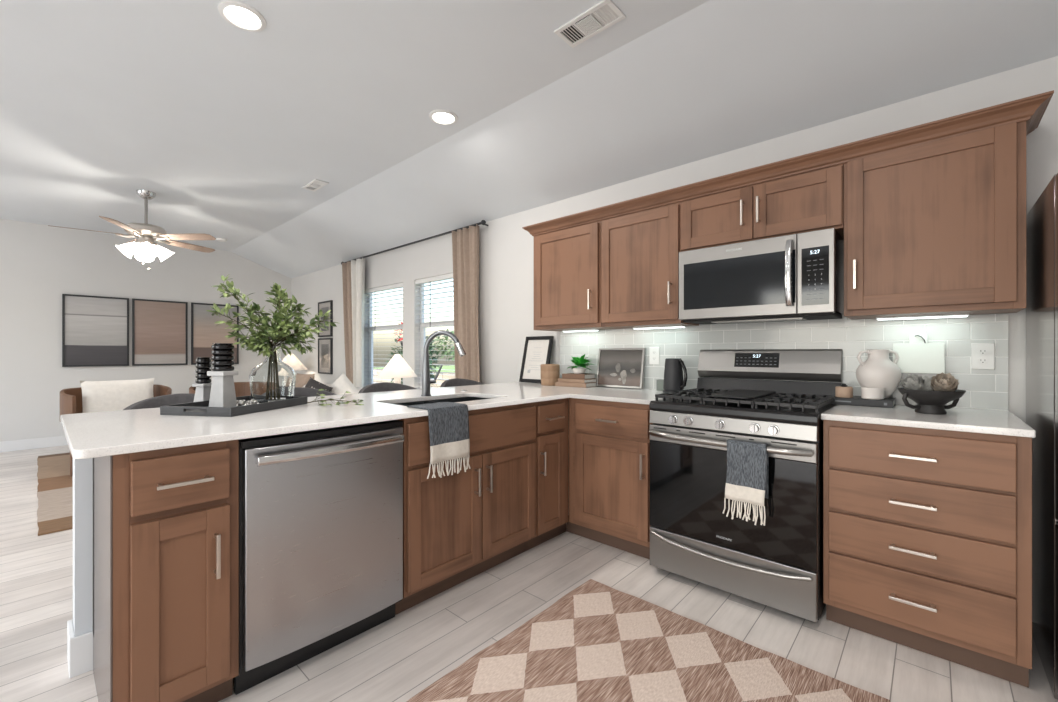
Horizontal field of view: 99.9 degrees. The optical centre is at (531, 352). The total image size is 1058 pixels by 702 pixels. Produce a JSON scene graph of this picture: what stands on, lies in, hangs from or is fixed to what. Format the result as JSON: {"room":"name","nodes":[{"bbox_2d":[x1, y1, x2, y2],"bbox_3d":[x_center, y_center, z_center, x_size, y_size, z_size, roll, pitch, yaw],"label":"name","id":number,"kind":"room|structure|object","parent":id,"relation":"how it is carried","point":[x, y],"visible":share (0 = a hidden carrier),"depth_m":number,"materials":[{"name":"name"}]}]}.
{"room":"kitchen","nodes":[
{"label":"kitchen","id":0,"kind":"room"},
{"bbox_2d":[73,458,92,636],"bbox_3d":[-0.776,0.729,2.707,0.144,0.888,2.804,0,0,42],"label":"wall","id":1,"kind":"structure","parent":0,"point":[82,468],"depth_m":1.63,"materials":[{"name":"paint"}]},
{"bbox_2d":[67,619,92,677],"bbox_3d":[-0.786,1.103,2.696,0.173,0.140,2.804,0,0,42],"label":"baseboard","id":2,"kind":"structure","parent":1,"relation":"attached to","point":[79,648],"depth_m":1.62,"materials":[{"name":"paint"}]},
{"bbox_2d":[0,218,291,441],"bbox_3d":[-6.311,-0.198,5.208,0.120,2.742,6.495,0,0,42],"label":"wall","id":3,"kind":"structure","parent":0,"point":[40,263],"depth_m":5.63,"materials":[{"name":"paint"}]},
{"bbox_2d":[0,436,67,451],"bbox_3d":[-6.261,1.111,5.163,0.014,0.125,6.495,0,0,42],"label":"baseboard","id":4,"kind":"structure","parent":3,"relation":"attached to","point":[15,445],"depth_m":5.39,"materials":[{"name":"paint"}]},
{"bbox_2d":[62,294,128,366],"bbox_3d":[-5.670,-0.275,5.800,0.039,0.915,0.623,0,0,42],"label":"framed print","id":5,"kind":"object","parent":3,"relation":"attached to","point":[95,329],"visible":1,"depth_m":5.78},
{"bbox_2d":[132,298,187,365],"bbox_3d":[-5.237,-0.275,6.280,0.039,0.915,0.603,0,0,42],"label":"framed print","id":6,"kind":"object","parent":3,"relation":"attached to","point":[159,327],"visible":1,"depth_m":6.26},
{"bbox_2d":[191,302,238,364],"bbox_3d":[-4.805,-0.275,6.761,0.039,0.915,0.597,0,0,42],"label":"framed print","id":7,"kind":"object","parent":3,"relation":"attached to","point":[205,332],"visible":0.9,"depth_m":6.69},
{"bbox_2d":[0,0,1057,278],"bbox_3d":[-2.746,-1.465,2.005,9.705,0.507,6.745,0,0,42],"label":"ceiling","id":8,"kind":"structure","parent":0,"point":[102,102],"depth_m":2.60,"materials":[{"name":"paint"}]},
{"bbox_2d":[48,189,215,269],"bbox_3d":[-3.812,-1.185,4.365,1.246,0.766,1.267,0,0,42],"label":"ceiling fan","id":9,"kind":"object","parent":8,"relation":"hanging from","point":[146,233],"visible":1,"depth_m":4.31,"materials":[{"name":"metal"}]},
{"bbox_2d":[218,0,265,31],"bbox_3d":[-1.348,-1.563,2.075,0.190,0.012,0.190,0,0,42],"label":"recessed light","id":10,"kind":"object","parent":8,"relation":"in","point":[243,16],"visible":1,"depth_m":2.06,"materials":[{"name":"white plastic"}]},
{"bbox_2d":[302,179,328,190],"bbox_3d":[-2.027,-1.564,4.167,0.310,0.010,0.120,0,0,42],"label":"ceiling vent","id":11,"kind":"object","parent":8,"relation":"in","point":[316,184],"visible":1,"depth_m":4.16,"materials":[{"name":"white plastic"}]},
{"bbox_2d":[429,109,457,124],"bbox_3d":[-0.587,-1.563,2.964,0.190,0.012,0.190,0,0,42],"label":"recessed light","id":12,"kind":"object","parent":8,"relation":"in","point":[439,116],"visible":1,"depth_m":2.95,"materials":[{"name":"white plastic"}]},
{"bbox_2d":[554,0,625,47],"bbox_3d":[0.274,-1.564,2.120,0.310,0.010,0.152,0,0,42],"label":"ceiling vent","id":13,"kind":"object","parent":8,"relation":"in","point":[605,13],"visible":1,"depth_m":2.11,"materials":[{"name":"white plastic"}]},
{"bbox_2d":[0,445,1057,701],"bbox_3d":[-2.746,1.223,2.005,9.705,0.100,6.745,0,0,42],"label":"floor","id":14,"kind":"structure","parent":0,"point":[396,659],"depth_m":1.85,"materials":[{"name":"grey wood"}]},
{"bbox_2d":[37,452,72,535],"bbox_3d":[-3.580,1.166,4.738,3.188,0.013,2.259,0,0,42],"label":"rug","id":15,"kind":"object","parent":14,"relation":"on","point":[55,482],"visible":0.09,"depth_m":3.63,"materials":[{"name":"fabric"}]},
{"bbox_2d":[60,384,171,475],"bbox_3d":[-4.250,0.759,4.576,0.761,0.800,0.842,0,0,34],"label":"armchair","id":16,"kind":"object","parent":15,"relation":"on","point":[70,398],"visible":0.18,"depth_m":4.38,"materials":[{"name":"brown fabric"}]},
{"bbox_2d":[80,378,153,412],"bbox_3d":[-4.203,0.493,4.538,0.169,0.437,0.580,0,0,34],"label":"cushion","id":17,"kind":"object","parent":16,"relation":"on","point":[97,396],"visible":0.67,"depth_m":4.45,"materials":[{"name":"white fabric"}]},
{"bbox_2d":[189,382,250,396],"bbox_3d":[-3.356,0.759,5.045,0.842,0.800,0.761,0,0,-38],"label":"armchair","id":18,"kind":"object","parent":15,"relation":"on","point":[241,388],"visible":0.09,"depth_m":5.36,"materials":[{"name":"brown leather"}]},
{"bbox_3d":[-2.852,0.796,5.650,2.100,0.726,0.820,0,0,42],"label":"sofa","id":19,"kind":"object","parent":15,"relation":"on","visible":0},
{"bbox_2d":[295,373,314,386],"bbox_3d":[-3.042,0.483,5.888,0.420,0.407,0.191,0,0,33],"label":"cushion","id":20,"kind":"object","parent":19,"relation":"on","point":[301,379],"visible":0.27,"depth_m":5.82,"materials":[{"name":"beige fabric"}]},
{"bbox_2d":[304,377,332,391],"bbox_3d":[-2.475,0.498,5.082,0.434,0.426,0.179,0,0,15],"label":"cushion","id":21,"kind":"object","parent":19,"relation":"on","point":[311,383],"visible":0.23,"depth_m":5.05,"materials":[{"name":"grey fabric"}]},
{"bbox_2d":[330,372,358,394],"bbox_3d":[-2.212,0.473,5.195,0.495,0.490,0.167,0,0,13],"label":"cushion","id":22,"kind":"object","parent":19,"relation":"on","point":[342,384],"visible":0.44,"depth_m":5.14,"materials":[{"name":"white fabric"}]},
{"bbox_2d":[123,393,194,409],"bbox_3d":[-1.708,0.696,2.210,0.448,0.956,0.515,0,0,42],"label":"bar stool","id":23,"kind":"object","parent":14,"relation":"on","point":[171,399],"visible":0.09,"depth_m":2.27,"materials":[{"name":"grey fabric"}]},
{"bbox_2d":[93,440,238,701],"bbox_3d":[-1.271,0.729,1.536,0.646,0.888,0.312,0,0,42],"label":"base cabinet","id":24,"kind":"object","parent":14,"relation":"on","point":[166,521],"visible":0.85,"depth_m":1.35,"materials":[{"name":"brown wood"}]},
{"bbox_2d":[294,387,336,396],"bbox_3d":[-1.333,0.696,2.627,0.448,0.956,0.515,0,0,42],"label":"bar stool","id":25,"kind":"object","parent":14,"relation":"on","point":[299,391],"visible":0.1,"depth_m":2.80,"materials":[{"name":"grey fabric"}]},
{"bbox_2d":[234,420,404,694],"bbox_3d":[-0.951,0.736,1.875,0.668,0.874,0.612,0,0,42],"label":"dishwasher","id":26,"kind":"object","parent":14,"relation":"on","point":[321,510],"visible":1,"depth_m":1.64,"materials":[{"name":"silver metal"}]},
{"bbox_2d":[359,382,416,392],"bbox_3d":[-0.928,0.696,3.076,0.448,0.956,0.515,0,0,42],"label":"bar stool","id":27,"kind":"object","parent":14,"relation":"on","point":[382,386],"visible":0.2,"depth_m":3.20,"materials":[{"name":"grey fabric"}]},
{"bbox_2d":[440,378,482,386],"bbox_3d":[-0.480,0.696,3.574,0.448,0.956,0.515,0,0,42],"label":"bar stool","id":28,"kind":"object","parent":14,"relation":"on","point":[456,381],"visible":0.17,"depth_m":3.71,"materials":[{"name":"grey fabric"}]},
{"bbox_2d":[395,399,535,614],"bbox_3d":[-0.463,0.729,2.433,0.646,0.888,0.859,0,0,42],"label":"base cabinet","id":29,"kind":"object","parent":14,"relation":"on","point":[461,526],"visible":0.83,"depth_m":2.20,"materials":[{"name":"brown wood"}]},
{"bbox_2d":[60,382,685,458],"bbox_3d":[-0.431,0.272,2.377,1.565,0.025,2.832,0,0,42],"label":"countertop","id":30,"kind":"structure","parent":29,"relation":"on","point":[107,433],"depth_m":1.79,"materials":[{"name":"white stone"}]},
{"bbox_2d":[160,396,306,416],"bbox_3d":[-1.330,0.240,2.035,0.337,0.036,0.460,0,0,10],"label":"tray","id":31,"kind":"object","parent":30,"relation":"on","point":[201,408],"visible":0.71,"depth_m":1.86,"materials":[{"name":"grey paint"}]},
{"bbox_2d":[192,357,211,401],"bbox_3d":[-1.520,0.135,2.060,0.062,0.225,0.062,0,0,10],"label":"candle stand","id":32,"kind":"object","parent":31,"relation":"on","point":[203,384],"visible":0.9,"depth_m":2.04,"materials":[{"name":"grey stone"}]},
{"bbox_2d":[195,357,210,383],"bbox_3d":[-1.520,0.083,2.060,0.060,0.121,0.060,0,0,10],"label":"candle","id":33,"kind":"object","parent":32,"relation":"on","point":[203,365],"depth_m":2.04,"materials":[{"name":"black wax"}]},
{"bbox_2d":[207,343,237,406],"bbox_3d":[-1.357,0.104,1.955,0.084,0.287,0.084,0,0,10],"label":"candle stand","id":34,"kind":"object","parent":31,"relation":"on","point":[222,394],"visible":0.99,"depth_m":1.93,"materials":[{"name":"grey stone"}]},
{"bbox_2d":[211,343,233,370],"bbox_3d":[-1.357,0.021,1.955,0.084,0.121,0.084,0,0,10],"label":"candle","id":35,"kind":"object","parent":34,"relation":"on","point":[222,353],"depth_m":1.92,"materials":[{"name":"black wax"}]},
{"bbox_2d":[249,344,295,402],"bbox_3d":[-1.274,0.104,2.190,0.200,0.287,0.200,0,0,42],"label":"vase","id":36,"kind":"object","parent":31,"relation":"on","point":[271,380],"visible":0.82,"depth_m":2.12,"materials":[{"name":"clear glass"}]},
{"bbox_2d":[206,303,274,344],"bbox_3d":[-1.383,-0.002,2.136,0.170,0.469,0.284,0,0,42],"label":"leafy branch","id":37,"kind":"object","parent":36,"relation":"in","point":[227,306],"visible":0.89,"depth_m":2.11,"materials":[{"name":"green plant"}]},
{"bbox_2d":[211,275,275,343],"bbox_3d":[-1.387,-0.074,2.155,0.306,0.613,0.176,0,0,4],"label":"leafy branch","id":38,"kind":"object","parent":36,"relation":"in","point":[230,285],"visible":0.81,"depth_m":2.14,"materials":[{"name":"green plant"}]},
{"bbox_2d":[225,324,267,349],"bbox_3d":[-1.358,0.043,2.158,0.196,0.379,0.144,0,0,9],"label":"leafy branch","id":39,"kind":"object","parent":36,"relation":"in","point":[252,331],"visible":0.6,"depth_m":2.14,"materials":[{"name":"green plant"}]},
{"bbox_2d":[243,301,275,341],"bbox_3d":[-1.326,-0.011,2.202,0.198,0.487,0.140,0,0,3],"label":"leafy branch","id":40,"kind":"object","parent":36,"relation":"in","point":[255,305],"visible":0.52,"depth_m":2.18,"materials":[{"name":"green plant"}]},
{"bbox_2d":[246,328,273,356],"bbox_3d":[-1.299,0.056,2.114,0.136,0.353,0.118,0,0,-22],"label":"leafy branch","id":41,"kind":"object","parent":36,"relation":"in","point":[266,348],"visible":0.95,"depth_m":2.11,"materials":[{"name":"green plant"}]},
{"bbox_2d":[256,282,290,342],"bbox_3d":[-1.265,-0.058,2.201,0.160,0.581,0.163,0,0,42],"label":"leafy branch","id":42,"kind":"object","parent":36,"relation":"in","point":[278,294],"visible":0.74,"depth_m":2.19,"materials":[{"name":"green plant"}]},
{"bbox_2d":[258,292,294,343],"bbox_3d":[-1.273,-0.040,2.238,0.149,0.546,0.194,0,0,16],"label":"leafy branch","id":43,"kind":"object","parent":36,"relation":"in","point":[286,300],"visible":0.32,"depth_m":2.23,"materials":[{"name":"green plant"}]},
{"bbox_2d":[261,312,296,343],"bbox_3d":[-1.217,0.018,2.163,0.197,0.429,0.145,0,0,13],"label":"leafy branch","id":44,"kind":"object","parent":36,"relation":"in","point":[285,332],"visible":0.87,"depth_m":2.13,"materials":[{"name":"green plant"}]},
{"bbox_2d":[261,294,311,338],"bbox_3d":[-1.224,-0.030,2.238,0.220,0.526,0.142,0,0,-19],"label":"leafy branch","id":45,"kind":"object","parent":36,"relation":"in","point":[299,306],"visible":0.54,"depth_m":2.23,"materials":[{"name":"green plant"}]},
{"bbox_2d":[276,327,313,355],"bbox_3d":[-1.180,0.051,2.223,0.186,0.363,0.147,0,0,26],"label":"leafy branch","id":46,"kind":"object","parent":36,"relation":"in","point":[300,348],"visible":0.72,"depth_m":2.20,"materials":[{"name":"green plant"}]},
{"bbox_2d":[274,317,323,352],"bbox_3d":[-1.145,0.031,2.169,0.256,0.403,0.166,0,0,-2],"label":"leafy branch","id":47,"kind":"object","parent":36,"relation":"in","point":[303,334],"visible":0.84,"depth_m":2.16,"materials":[{"name":"green plant"}]},
{"bbox_2d":[273,309,339,351],"bbox_3d":[-1.118,0.008,2.227,0.300,0.449,0.162,0,0,-22],"label":"leafy branch","id":48,"kind":"object","parent":36,"relation":"in","point":[326,314],"visible":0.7,"depth_m":2.21,"materials":[{"name":"green plant"}]},
{"bbox_2d":[307,389,363,405],"bbox_3d":[-0.950,0.218,2.160,0.298,0.081,0.137,0,0,2],"label":"leafy sprig","id":49,"kind":"object","parent":30,"relation":"on","point":[342,397],"visible":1,"depth_m":2.16,"materials":[{"name":"green plant"}]},
{"bbox_2d":[407,402,469,478],"bbox_3d":[-0.446,0.411,2.121,0.199,0.320,0.253,0,0,42],"label":"hand towel","id":50,"kind":"object","parent":30,"relation":"on","point":[448,421],"visible":0.94,"depth_m":2.06,"materials":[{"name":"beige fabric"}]},
{"bbox_2d":[395,397,490,405],"bbox_3d":[-0.481,0.378,2.485,0.388,0.186,0.688,0,0,42],"label":"sink","id":51,"kind":"object","parent":30,"relation":"in","point":[460,399],"visible":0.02,"depth_m":2.72,"materials":[{"name":"metal"}]},
{"bbox_2d":[421,330,465,395],"bbox_3d":[-0.521,0.064,2.640,0.273,0.390,0.064,0,0,3],"label":"faucet","id":52,"kind":"object","parent":30,"relation":"on","point":[426,381],"visible":1,"depth_m":2.63,"materials":[{"name":"metal"}]},
{"bbox_2d":[519,336,553,382],"bbox_3d":[0.039,0.060,3.757,0.300,0.393,0.109,0,0,42],"label":"framed certificate","id":53,"kind":"object","parent":30,"relation":"on","point":[537,349],"visible":0.82,"depth_m":3.76,"materials":[{"name":"black plastic"}]},
{"bbox_2d":[523,340,548,379],"bbox_3d":[0.040,0.061,3.759,0.240,0.333,0.084,0,0,42],"label":"print","id":54,"kind":"object","parent":53,"relation":"attached to","point":[536,352],"depth_m":3.76},
{"bbox_2d":[540,364,559,385],"bbox_3d":[0.146,0.176,3.502,0.152,0.164,0.152,0,0,42],"label":"canister","id":55,"kind":"object","parent":30,"relation":"on","point":[550,373],"visible":0.92,"depth_m":3.44,"materials":[{"name":"brown wood"}]},
{"bbox_2d":[555,382,596,387],"bbox_3d":[0.353,0.242,3.403,0.275,0.032,0.200,0,0,39],"label":"book","id":56,"kind":"object","parent":30,"relation":"on","point":[566,384],"visible":0.79,"depth_m":3.32,"materials":[{"name":"paper"}]},
{"bbox_2d":[558,378,595,382],"bbox_3d":[0.358,0.213,3.402,0.255,0.026,0.185,0,0,44],"label":"book","id":57,"kind":"object","parent":56,"relation":"on","point":[559,379],"visible":0.87,"depth_m":3.32,"materials":[{"name":"paper"}]},
{"bbox_2d":[562,373,594,378],"bbox_3d":[0.360,0.181,3.396,0.205,0.036,0.150,0,0,40],"label":"book","id":58,"kind":"object","parent":57,"relation":"on","point":[565,375],"visible":0.98,"depth_m":3.34,"materials":[{"name":"paper"}]},
{"bbox_2d":[568,354,594,373],"bbox_3d":[0.364,0.086,3.390,0.224,0.153,0.218,0,0,42],"label":"potted plant","id":59,"kind":"object","parent":58,"relation":"on","point":[580,362],"visible":1,"depth_m":3.36,"materials":[{"name":"green plant"}]},
{"bbox_2d":[596,348,645,388],"bbox_3d":[0.645,0.113,3.250,0.380,0.289,0.065,0,0,42],"label":"framed photo","id":60,"kind":"object","parent":30,"relation":"on","point":[616,367],"visible":1,"depth_m":3.24,"materials":[{"name":"silver metal"}]},
{"bbox_2d":[663,358,686,392],"bbox_3d":[0.927,0.148,2.846,0.175,0.220,0.136,0,0,42],"label":"kettle","id":61,"kind":"object","parent":30,"relation":"on","point":[674,367],"visible":0.91,"depth_m":2.81,"materials":[{"name":"black plastic"}]},
{"bbox_2d":[526,398,567,550],"bbox_3d":[-0.045,0.729,2.897,0.646,0.888,0.387,0,0,42],"label":"base cabinet","id":62,"kind":"object","parent":14,"relation":"on","point":[551,440],"visible":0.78,"depth_m":2.67,"materials":[{"name":"brown wood"}]},
{"bbox_2d":[567,398,652,558],"bbox_3d":[0.615,0.729,2.858,0.647,0.888,0.696,0,0,42],"label":"base cabinet","id":63,"kind":"object","parent":14,"relation":"on","point":[609,442],"visible":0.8,"depth_m":2.60,"materials":[{"name":"brown wood"}]},
{"bbox_2d":[406,579,889,701],"bbox_3d":[0.029,1.168,1.086,1.206,0.009,2.162,0,0,42],"label":"rug","id":64,"kind":"object","parent":14,"relation":"on","point":[599,642],"visible":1,"depth_m":1.65,"materials":[{"name":"brown fabric"}]},
{"bbox_2d":[649,349,841,621],"bbox_3d":[1.125,0.578,2.350,0.764,1.190,0.770,0,0,42],"label":"range","id":65,"kind":"object","parent":14,"relation":"on","point":[778,564],"visible":0.98,"depth_m":2.13,"materials":[{"name":"silver metal"}]},
{"bbox_2d":[649,395,836,425],"bbox_3d":[1.117,0.283,2.342,0.764,0.047,0.623,0,0,42],"label":"cooktop","id":66,"kind":"object","parent":65,"relation":"in","point":[754,414],"depth_m":2.10,"materials":[{"name":"black metal"}]},
{"bbox_2d":[723,439,767,525],"bbox_3d":[0.959,0.579,1.998,0.188,0.357,0.051,0,0,42],"label":"hand towel","id":67,"kind":"object","parent":65,"relation":"hanging from","point":[747,462],"visible":0.98,"depth_m":1.98,"materials":[{"name":"grey fabric"}]},
{"bbox_2d":[823,420,1031,687],"bbox_3d":[1.661,0.729,1.915,0.597,0.888,0.696,0,0,42],"label":"base cabinet","id":68,"kind":"object","parent":14,"relation":"on","point":[927,533],"visible":0.8,"depth_m":1.66,"materials":[{"name":"brown wood"}]},
{"bbox_2d":[821,405,1035,437],"bbox_3d":[1.674,0.272,1.928,0.604,0.025,0.680,0,0,42],"label":"countertop","id":69,"kind":"structure","parent":68,"relation":"on","point":[987,421],"depth_m":1.76,"materials":[{"name":"white stone"}]},
{"bbox_2d":[832,396,895,407],"bbox_3d":[1.645,0.241,2.203,0.238,0.034,0.186,0,0,42],"label":"tray","id":70,"kind":"object","parent":69,"relation":"on","point":[855,400],"visible":0.84,"depth_m":2.13,"materials":[{"name":"black wood"}]},
{"bbox_2d":[835,384,852,397],"bbox_3d":[1.564,0.190,2.225,0.072,0.068,0.072,0,0,42],"label":"candle jar","id":71,"kind":"object","parent":70,"relation":"on","point":[844,391],"visible":1,"depth_m":2.20,"materials":[{"name":"beige ceramic"}]},
{"bbox_2d":[861,387,884,399],"bbox_3d":[1.644,0.197,2.143,0.092,0.054,0.092,0,0,42],"label":"cup","id":72,"kind":"object","parent":70,"relation":"on","point":[866,393],"visible":1,"depth_m":2.11,"materials":[{"name":"white ceramic"}]},
{"bbox_2d":[856,349,901,397],"bbox_3d":[1.714,0.105,2.200,0.180,0.238,0.180,0,0,42],"label":"jug","id":73,"kind":"object","parent":70,"relation":"on","point":[878,371],"visible":0.91,"depth_m":2.15,"materials":[{"name":"white ceramic"}]},
{"bbox_2d":[893,333,944,404],"bbox_3d":[1.872,0.082,2.154,0.190,0.354,0.053,0,0,42],"label":"serving board","id":74,"kind":"object","parent":69,"relation":"on","point":[920,357],"visible":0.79,"depth_m":2.15,"materials":[{"name":"white stone"}]},
{"bbox_2d":[898,387,965,414],"bbox_3d":[1.699,0.208,1.895,0.218,0.101,0.218,0,0,42],"label":"bowl","id":75,"kind":"object","parent":69,"relation":"on","point":[928,402],"visible":0.95,"depth_m":1.85,"materials":[{"name":"black ceramic"}]},
{"bbox_2d":[901,374,924,389],"bbox_3d":[1.635,0.138,1.910,0.080,0.094,0.085,0,0,42],"label":"artichoke","id":76,"kind":"object","parent":75,"relation":"on","point":[912,382],"visible":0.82,"depth_m":1.89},
{"bbox_2d":[931,372,958,390],"bbox_3d":[1.720,0.134,1.851,0.087,0.101,0.101,0,0,42],"label":"artichoke","id":77,"kind":"object","parent":75,"relation":"on","point":[940,382],"visible":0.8,"depth_m":1.84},
{"bbox_2d":[1026,173,1057,699],"bbox_3d":[2.236,0.290,1.353,0.908,1.765,0.737,0,0,42],"label":"refrigerator","id":78,"kind":"object","parent":14,"relation":"on","point":[1042,219],"visible":0.95,"depth_m":1.61,"materials":[{"name":"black metal"}]},
{"bbox_3d":[-1.405,0.873,4.656,0.446,0.600,0.446,0,0,42],"label":"side table","id":79,"kind":"object","parent":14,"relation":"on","visible":0},
{"bbox_2d":[377,354,416,383],"bbox_3d":[-1.405,0.295,4.656,0.410,0.554,0.410,0,0,42],"label":"table lamp","id":80,"kind":"object","parent":79,"relation":"on","point":[397,368],"visible":0.73,"depth_m":4.55,"materials":[{"name":"white fabric"}]},
{"bbox_3d":[-3.700,0.863,6.830,0.446,0.620,0.446,0,0,42],"label":"side table","id":81,"kind":"object","parent":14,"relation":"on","visible":0},
{"bbox_2d":[282,353,307,370],"bbox_3d":[-3.700,0.280,6.830,0.480,0.544,0.480,0,0,42],"label":"table lamp","id":82,"kind":"object","parent":81,"relation":"on","point":[292,361],"visible":0.38,"depth_m":6.75,"materials":[{"name":"white fabric"}]},
{"bbox_2d":[292,56,1057,495],"bbox_3d":[-0.535,-0.042,4.461,9.705,2.430,0.125,0,0,42],"label":"wall","id":83,"kind":"structure","parent":0,"point":[506,250],"depth_m":3.73,"materials":[{"name":"paint"}]},
{"bbox_2d":[318,338,332,373],"bbox_3d":[-3.090,0.056,6.656,0.450,0.535,0.030,0,0,42],"label":"framed print","id":84,"kind":"object","parent":83,"relation":"attached to","point":[325,345],"visible":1,"depth_m":6.64,"materials":[{"name":"white"}]},
{"bbox_2d":[318,300,332,336],"bbox_3d":[-3.090,-0.497,6.656,0.450,0.530,0.030,0,0,42],"label":"framed print","id":85,"kind":"object","parent":83,"relation":"attached to","point":[324,306],"visible":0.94,"depth_m":6.62,"materials":[{"name":"white"}]},
{"bbox_2d":[369,293,402,384],"bbox_3d":[-1.851,-0.130,5.626,0.960,1.405,0.135,0,0,42],"label":"window","id":86,"kind":"structure","parent":83,"relation":"in","point":[371,328],"depth_m":5.94,"materials":[{"name":"paint"}]},
{"bbox_2d":[364,283,402,382],"bbox_3d":[-1.860,-0.142,5.616,0.944,1.375,0.064,0,0,42],"label":"window blind","id":87,"kind":"object","parent":86,"relation":"attached to","point":[399,285],"visible":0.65,"depth_m":5.62,"materials":[{"name":"white plastic"}]},
{"bbox_2d":[341,220,487,264],"bbox_3d":[-1.497,-1.219,5.163,2.923,0.048,0.118,0,0,42],"label":"curtain rod","id":88,"kind":"object","parent":83,"relation":"attached to","point":[483,222],"visible":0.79,"depth_m":4.83,"materials":[{"name":"black metal"}]},
{"bbox_2d":[342,258,364,387],"bbox_3d":[-2.378,-0.029,5.905,0.604,2.366,0.088,0,0,42],"label":"curtain","id":89,"kind":"object","parent":88,"relation":"hanging from","point":[353,272],"visible":0.71,"depth_m":5.83,"materials":[{"name":"beige fabric"}]},
{"bbox_2d":[452,224,479,381],"bbox_3d":[-0.635,-0.029,4.345,0.442,2.365,0.086,0,0,42],"label":"curtain","id":90,"kind":"object","parent":88,"relation":"hanging from","point":[465,242],"visible":0.68,"depth_m":4.32,"materials":[{"name":"beige fabric"}]},
{"bbox_2d":[420,284,453,388],"bbox_3d":[-0.959,-0.130,4.823,0.960,1.405,0.135,0,0,42],"label":"window","id":91,"kind":"structure","parent":83,"relation":"in","point":[422,338],"depth_m":5.14,"materials":[{"name":"paint"}]},
{"bbox_2d":[415,273,453,387],"bbox_3d":[-0.968,-0.142,4.813,0.944,1.375,0.064,0,0,42],"label":"window blind","id":92,"kind":"object","parent":91,"relation":"attached to","point":[430,280],"visible":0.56,"depth_m":4.90,"materials":[{"name":"white plastic"}]},
{"bbox_2d":[534,221,619,330],"bbox_3d":[0.320,-0.550,3.363,0.624,0.753,0.340,0,0,42],"label":"upper cabinet","id":93,"kind":"object","parent":83,"relation":"attached to","point":[567,262],"visible":0.86,"depth_m":3.25,"materials":[{"name":"brown wood"}]},
{"bbox_2d":[601,202,698,328],"bbox_3d":[0.765,-0.550,2.962,0.571,0.753,0.340,0,0,42],"label":"upper cabinet","id":94,"kind":"object","parent":83,"relation":"attached to","point":[640,250],"visible":0.88,"depth_m":2.85,"materials":[{"name":"brown wood"}]},
{"bbox_2d":[681,164,843,250],"bbox_3d":[1.279,-0.764,2.499,0.807,0.325,0.340,0,0,42],"label":"upper cabinet","id":95,"kind":"object","parent":83,"relation":"attached to","point":[813,200],"visible":0.88,"depth_m":2.35,"materials":[{"name":"brown wood"}]},
{"bbox_2d":[679,228,843,324],"bbox_3d":[1.247,-0.382,2.460,0.758,0.420,0.441,0,0,42],"label":"microwave","id":96,"kind":"object","parent":95,"relation":"attached to","point":[800,276],"visible":1,"depth_m":2.29,"materials":[{"name":"silver metal"}]},
{"bbox_2d":[560,314,1007,409],"bbox_3d":[1.180,0.016,2.826,2.532,0.486,0.010,0,0,42],"label":"backsplash","id":97,"kind":"structure","parent":83,"relation":"attached to","point":[985,389],"depth_m":2.41,"materials":[{"name":"white tile"}]},
{"bbox_2d":[649,347,659,363],"bbox_3d":[0.857,0.023,3.104,0.076,0.120,0.009,0,0,42],"label":"wall outlet","id":98,"kind":"object","parent":97,"relation":"attached to","point":[654,352],"visible":1,"depth_m":3.10,"materials":[{"name":"white plastic"}]},
{"bbox_2d":[971,343,994,369],"bbox_3d":[2.055,0.018,2.025,0.076,0.120,0.009,0,0,42],"label":"wall outlet","id":99,"kind":"object","parent":97,"relation":"attached to","point":[982,354],"visible":1,"depth_m":2.02,"materials":[{"name":"white plastic"}]},
{"bbox_2d":[522,90,1053,235],"bbox_3d":[1.058,-0.945,2.705,2.726,0.070,0.352,0,0,42],"label":"crown molding","id":100,"kind":"structure","parent":83,"relation":"attached to","point":[1031,109],"depth_m":2.15,"materials":[{"name":"brown wood"}]},
{"bbox_2d":[844,121,1025,318],"bbox_3d":[1.800,-0.550,2.030,0.593,0.753,0.340,0,0,42],"label":"upper cabinet","id":101,"kind":"object","parent":83,"relation":"attached to","point":[938,227],"visible":0.95,"depth_m":1.92,"materials":[{"name":"brown wood"}]},
{"bbox_2d":[876,313,969,319],"bbox_3d":[1.843,-0.167,2.109,0.331,0.014,0.060,0,0,42],"label":"light","id":102,"kind":"object","parent":101,"relation":"attached to","point":[964,314],"visible":1,"depth_m":2.08,"materials":[{"name":"white plastic"}]},
{"bbox_2d":[877,315,967,319],"bbox_3d":[1.843,-0.162,2.109,0.319,0.005,0.050,0,0,42],"label":"diffuser","id":103,"kind":"object","parent":102,"relation":"attached to","point":[917,316],"depth_m":2.10,"materials":[{"name":"white plastic"}]},
{"label":"outside","id":104,"kind":"structure","parent":0,"visible":0},
{"bbox_2d":[373,365,454,372],"bbox_3d":[13.711,1.573,30.173,60.000,0.200,56.805,0,0,42],"label":"ground","id":105,"kind":"structure","parent":104,"point":[451,368],"depth_m":40.43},
{"bbox_2d":[385,332,442,386],"bbox_3d":[-2.913,0.470,11.102,1.449,2.009,1.434,0,0,42],"label":"shrub","id":106,"kind":"object","parent":105,"relation":"on","point":[434,359],"visible":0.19,"depth_m":10.99,"materials":[{"name":"green plant"}]},
{"bbox_2d":[373,369,454,387],"bbox_3d":[-4.104,1.023,14.123,15.000,0.900,0.300,0,0,42],"label":"wall","id":107,"kind":"structure","parent":105,"relation":"on","point":[377,371],"depth_m":12.70,"materials":[{"name":"paint"}]},
{"bbox_2d":[432,329,454,360],"bbox_3d":[-8.385,-0.737,51.997,7.199,4.430,6.983,0,0,42],"label":"shrub","id":108,"kind":"object","parent":105,"relation":"on","point":[443,353],"visible":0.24,"depth_m":50.90,"materials":[{"name":"green plant"}]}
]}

